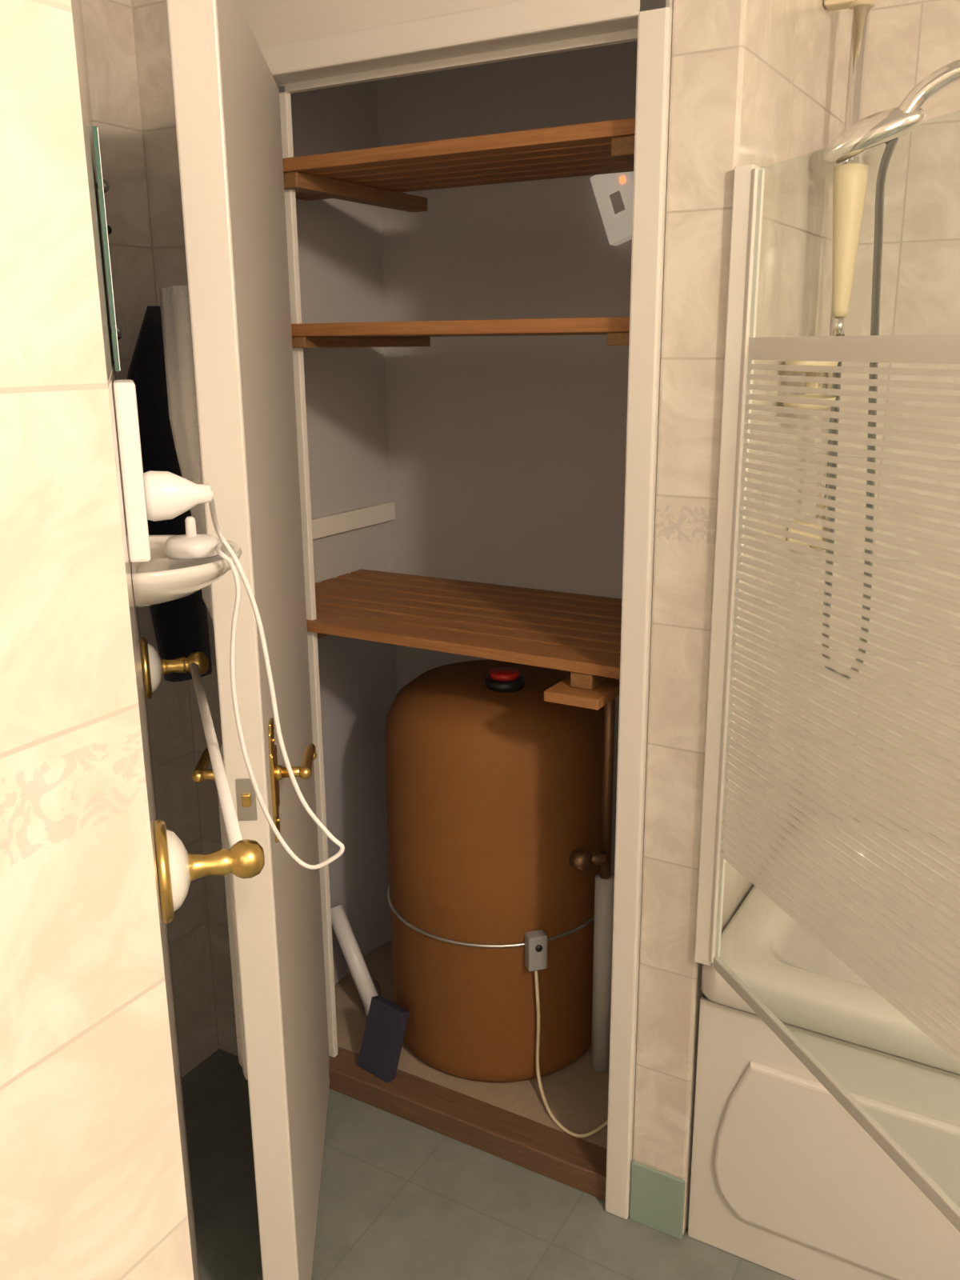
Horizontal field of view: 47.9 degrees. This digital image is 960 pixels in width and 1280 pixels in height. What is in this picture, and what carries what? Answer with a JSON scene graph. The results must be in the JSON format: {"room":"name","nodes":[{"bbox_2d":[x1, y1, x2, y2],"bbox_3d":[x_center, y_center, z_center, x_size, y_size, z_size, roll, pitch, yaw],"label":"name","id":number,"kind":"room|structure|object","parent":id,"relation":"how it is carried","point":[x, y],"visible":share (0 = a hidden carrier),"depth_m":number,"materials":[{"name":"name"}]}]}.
{"room":"bathroom","nodes":[
{"label":"bathroom","id":0,"kind":"room"},
{"bbox_2d":[70,0,219,1279],"bbox_3d":[-0.690,-0.070,1.595,1.711,2.400,1.087,8,18,29],"label":"wall","id":1,"kind":"structure","parent":0,"point":[104,31],"depth_m":1.95,"materials":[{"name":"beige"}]},
{"bbox_2d":[92,125,123,371],"bbox_3d":[-0.446,-0.448,1.304,0.013,0.230,0.500,-5,16,-17],"label":"wall mirror","id":2,"kind":"object","parent":1,"relation":"attached to","point":[102,185],"visible":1,"depth_m":1.08,"materials":[{"name":"green glass"}]},
{"bbox_2d":[112,380,150,562],"bbox_3d":[-0.315,-0.154,0.978,0.018,0.157,0.075,-5,16,-17],"label":"socket","id":3,"kind":"object","parent":1,"relation":"attached to","point":[124,390],"visible":1,"depth_m":0.94,"materials":[{"name":"white plastic"}]},
{"bbox_2d":[143,470,344,869],"bbox_3d":[-0.277,0.046,1.138,0.177,0.468,0.221,8,18,29],"label":"plug","id":4,"kind":"object","parent":3,"relation":"in","point":[169,495],"visible":0.99,"depth_m":1.14,"materials":[{"name":"white plastic"}]},
{"bbox_2d":[131,535,242,607],"bbox_3d":[-0.331,-0.074,1.226,0.121,0.058,0.242,-5,16,-17],"label":"soap dish","id":5,"kind":"object","parent":1,"relation":"attached to","point":[161,579],"visible":0.69,"depth_m":1.15,"materials":[{"name":"white ceramic"}]},
{"bbox_2d":[164,516,219,559],"bbox_3d":[-0.328,-0.119,1.226,0.062,0.043,0.062,8,18,29],"label":"charger","id":6,"kind":"object","parent":5,"relation":"on","point":[192,545],"visible":0.98,"depth_m":1.21,"materials":[{"name":"white plastic"}]},
{"bbox_2d":[140,636,264,923],"bbox_3d":[-0.342,0.119,1.274,0.093,0.092,0.751,-5,16,-17],"label":"towel rail","id":7,"kind":"object","parent":1,"relation":"attached to","point":[177,868],"visible":1,"depth_m":0.97,"materials":[{"name":"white metal"}]},
{"bbox_2d":[132,0,522,1055],"bbox_3d":[-0.423,-0.212,2.107,1.645,2.400,0.100,8,18,29],"label":"wall","id":8,"kind":"structure","parent":0,"point":[271,22],"depth_m":1.94,"materials":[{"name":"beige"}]},
{"bbox_2d":[166,0,673,1279],"bbox_3d":[-0.184,0.089,1.712,0.775,2.025,0.662,8,18,29],"label":"door","id":9,"kind":"structure","parent":8,"relation":"in","point":[232,99],"depth_m":1.58,"materials":[{"name":"white paint"}]},
{"bbox_2d":[159,285,247,1079],"bbox_3d":[-0.375,0.094,1.519,0.050,1.120,0.140,-2,15,-4],"label":"bath towel","id":10,"kind":"object","parent":9,"relation":"hanging from","point":[174,304],"visible":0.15,"depth_m":1.37,"materials":[{"name":"white fabric"}]},
{"bbox_2d":[290,80,391,583],"bbox_3d":[-0.377,-0.301,2.432,0.050,2.400,0.530,8,18,29],"label":"wall","id":11,"kind":"structure","parent":0,"point":[339,242],"depth_m":2.41,"materials":[{"name":"grey paint"}]},
{"bbox_2d":[311,501,395,539],"bbox_3d":[-0.342,-0.259,2.434,0.018,0.044,0.509,8,18,29],"label":"cleat","id":12,"kind":"object","parent":11,"relation":"attached to","point":[335,523],"visible":0.56,"depth_m":2.50,"materials":[{"name":"beige paint"}]},
{"bbox_2d":[0,0,853,1279],"bbox_3d":[-1.051,0.109,0.955,1.747,2.400,4.000,8,18,29],"label":"wall","id":13,"kind":"structure","parent":0,"point":[92,1182],"depth_m":0.71,"materials":[{"name":"beige tile"}]},
{"bbox_2d":[127,286,211,681],"bbox_3d":[-0.589,-0.282,2.037,0.086,0.736,0.150,8,18,29],"label":"towel","id":14,"kind":"object","parent":13,"relation":"hanging from","point":[180,625],"visible":0.27,"depth_m":1.97,"materials":[{"name":"black fabric"}]},
{"bbox_2d":[629,1160,684,1239],"bbox_3d":[0.318,1.007,1.941,0.100,0.125,0.006,8,18,29],"label":"baseboard","id":15,"kind":"structure","parent":13,"relation":"attached to","point":[657,1197],"depth_m":1.94,"materials":[{"name":"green tile"}]},
{"bbox_2d":[783,360,838,410],"bbox_3d":[0.556,-0.424,1.800,0.082,0.086,0.187,8,18,29],"label":"soap dish","id":16,"kind":"object","parent":13,"relation":"attached to","point":[787,362],"visible":0.51,"depth_m":1.75,"materials":[{"name":"beige plastic"}]},
{"bbox_2d":[787,0,875,549],"bbox_3d":[0.588,-0.609,1.823,0.078,0.918,0.063,8,18,29],"label":"riser rail","id":17,"kind":"object","parent":13,"relation":"attached to","point":[861,8],"visible":0.28,"depth_m":1.74,"materials":[{"name":"silver metal"}]},
{"bbox_2d":[821,59,959,679],"bbox_3d":[0.670,-0.396,1.777,0.259,1.000,0.081,8,18,29],"label":"shower head","id":18,"kind":"object","parent":17,"relation":"attached to","point":[878,130],"depth_m":1.71},
{"bbox_2d":[328,940,608,1200],"bbox_3d":[0.034,0.902,2.470,0.925,0.052,0.618,8,18,29],"label":"closet floor","id":19,"kind":"structure","parent":0,"point":[510,1122],"depth_m":2.22,"materials":[{"name":"brown wood"}]},
{"bbox_2d":[331,904,380,1016],"bbox_3d":[-0.275,0.745,2.535,0.085,0.228,0.193,-12,19,-37],"label":"pipe","id":20,"kind":"object","parent":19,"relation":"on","point":[367,987],"visible":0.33,"depth_m":2.51,"materials":[{"name":"white plastic"}]},
{"bbox_2d":[357,995,409,1082],"bbox_3d":[-0.207,0.850,2.306,0.090,0.149,0.074,12,20,38],"label":"carton","id":21,"kind":"object","parent":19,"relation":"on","point":[386,1022],"visible":1,"depth_m":2.29,"materials":[{"name":"grey cardboard"}]},
{"bbox_2d":[384,659,615,1137],"bbox_3d":[0.085,0.430,2.324,0.608,0.940,0.511,8,18,29],"label":"cylinder","id":22,"kind":"object","parent":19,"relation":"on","point":[499,794],"visible":0.88,"depth_m":2.17,"materials":[{"name":"metal"}]},
{"bbox_2d":[182,1048,795,1279],"bbox_3d":[-0.364,1.491,0.523,3.700,0.050,3.320,8,18,29],"label":"floor","id":23,"kind":"structure","parent":0,"point":[400,1198],"depth_m":2.00,"materials":[{"name":"grey tile"}]},
{"bbox_2d":[688,812,959,1279],"bbox_3d":[1.272,0.826,1.736,1.698,0.566,0.710,8,18,29],"label":"bathtub","id":24,"kind":"object","parent":23,"relation":"on","point":[785,1181],"visible":0.71,"depth_m":1.76,"materials":[{"name":"white plastic"}]},
{"bbox_2d":[694,164,959,1231],"bbox_3d":[0.476,0.042,1.256,0.040,1.210,0.826,-5,16,-16],"label":"screen","id":25,"kind":"object","parent":24,"relation":"on","point":[742,348],"visible":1,"depth_m":1.37,"materials":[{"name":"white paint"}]},
{"bbox_2d":[376,40,637,874],"bbox_3d":[0.199,-0.325,2.501,0.975,2.400,0.170,8,18,29],"label":"wall","id":26,"kind":"structure","parent":0,"point":[506,454],"depth_m":2.39,"materials":[{"name":"grey paint"}]},
{"bbox_2d":[282,117,635,211],"bbox_3d":[-0.020,-0.826,1.926,0.917,0.048,0.425,8,18,29],"label":"slatted shelf","id":27,"kind":"object","parent":26,"relation":"attached to","point":[377,176],"visible":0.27,"depth_m":1.81,"materials":[{"name":"brown wood"}]},
{"bbox_2d":[291,316,629,347],"bbox_3d":[-0.016,-0.565,2.000,0.917,0.042,0.430,8,18,29],"label":"slatted shelf","id":28,"kind":"object","parent":26,"relation":"attached to","point":[617,329],"visible":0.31,"depth_m":1.81,"materials":[{"name":"brown wood"}]},
{"bbox_2d":[306,568,622,710],"bbox_3d":[-0.009,-0.022,2.153,0.917,0.067,0.500,8,18,29],"label":"slatted shelf","id":29,"kind":"object","parent":26,"relation":"attached to","point":[579,634],"visible":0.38,"depth_m":2.07,"materials":[{"name":"brown wood"}]},
{"bbox_2d":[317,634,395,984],"bbox_3d":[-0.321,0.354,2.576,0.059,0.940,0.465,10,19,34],"label":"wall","id":30,"kind":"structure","parent":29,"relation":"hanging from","point":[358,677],"depth_m":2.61,"materials":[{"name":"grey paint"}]},
{"bbox_2d":[590,171,633,245],"bbox_3d":[0.283,-0.878,2.171,0.126,0.158,0.038,8,18,29],"label":"switch","id":31,"kind":"object","parent":26,"relation":"attached to","point":[614,192],"visible":0.77,"depth_m":2.16,"materials":[{"name":"white plastic"}]},
{"bbox_2d":[800,0,959,839],"bbox_3d":[1.530,-0.143,1.800,2.055,2.400,0.100,8,18,29],"label":"wall","id":32,"kind":"structure","parent":0,"point":[909,41],"depth_m":2.02,"materials":[{"name":"beige tile"}]}
]}

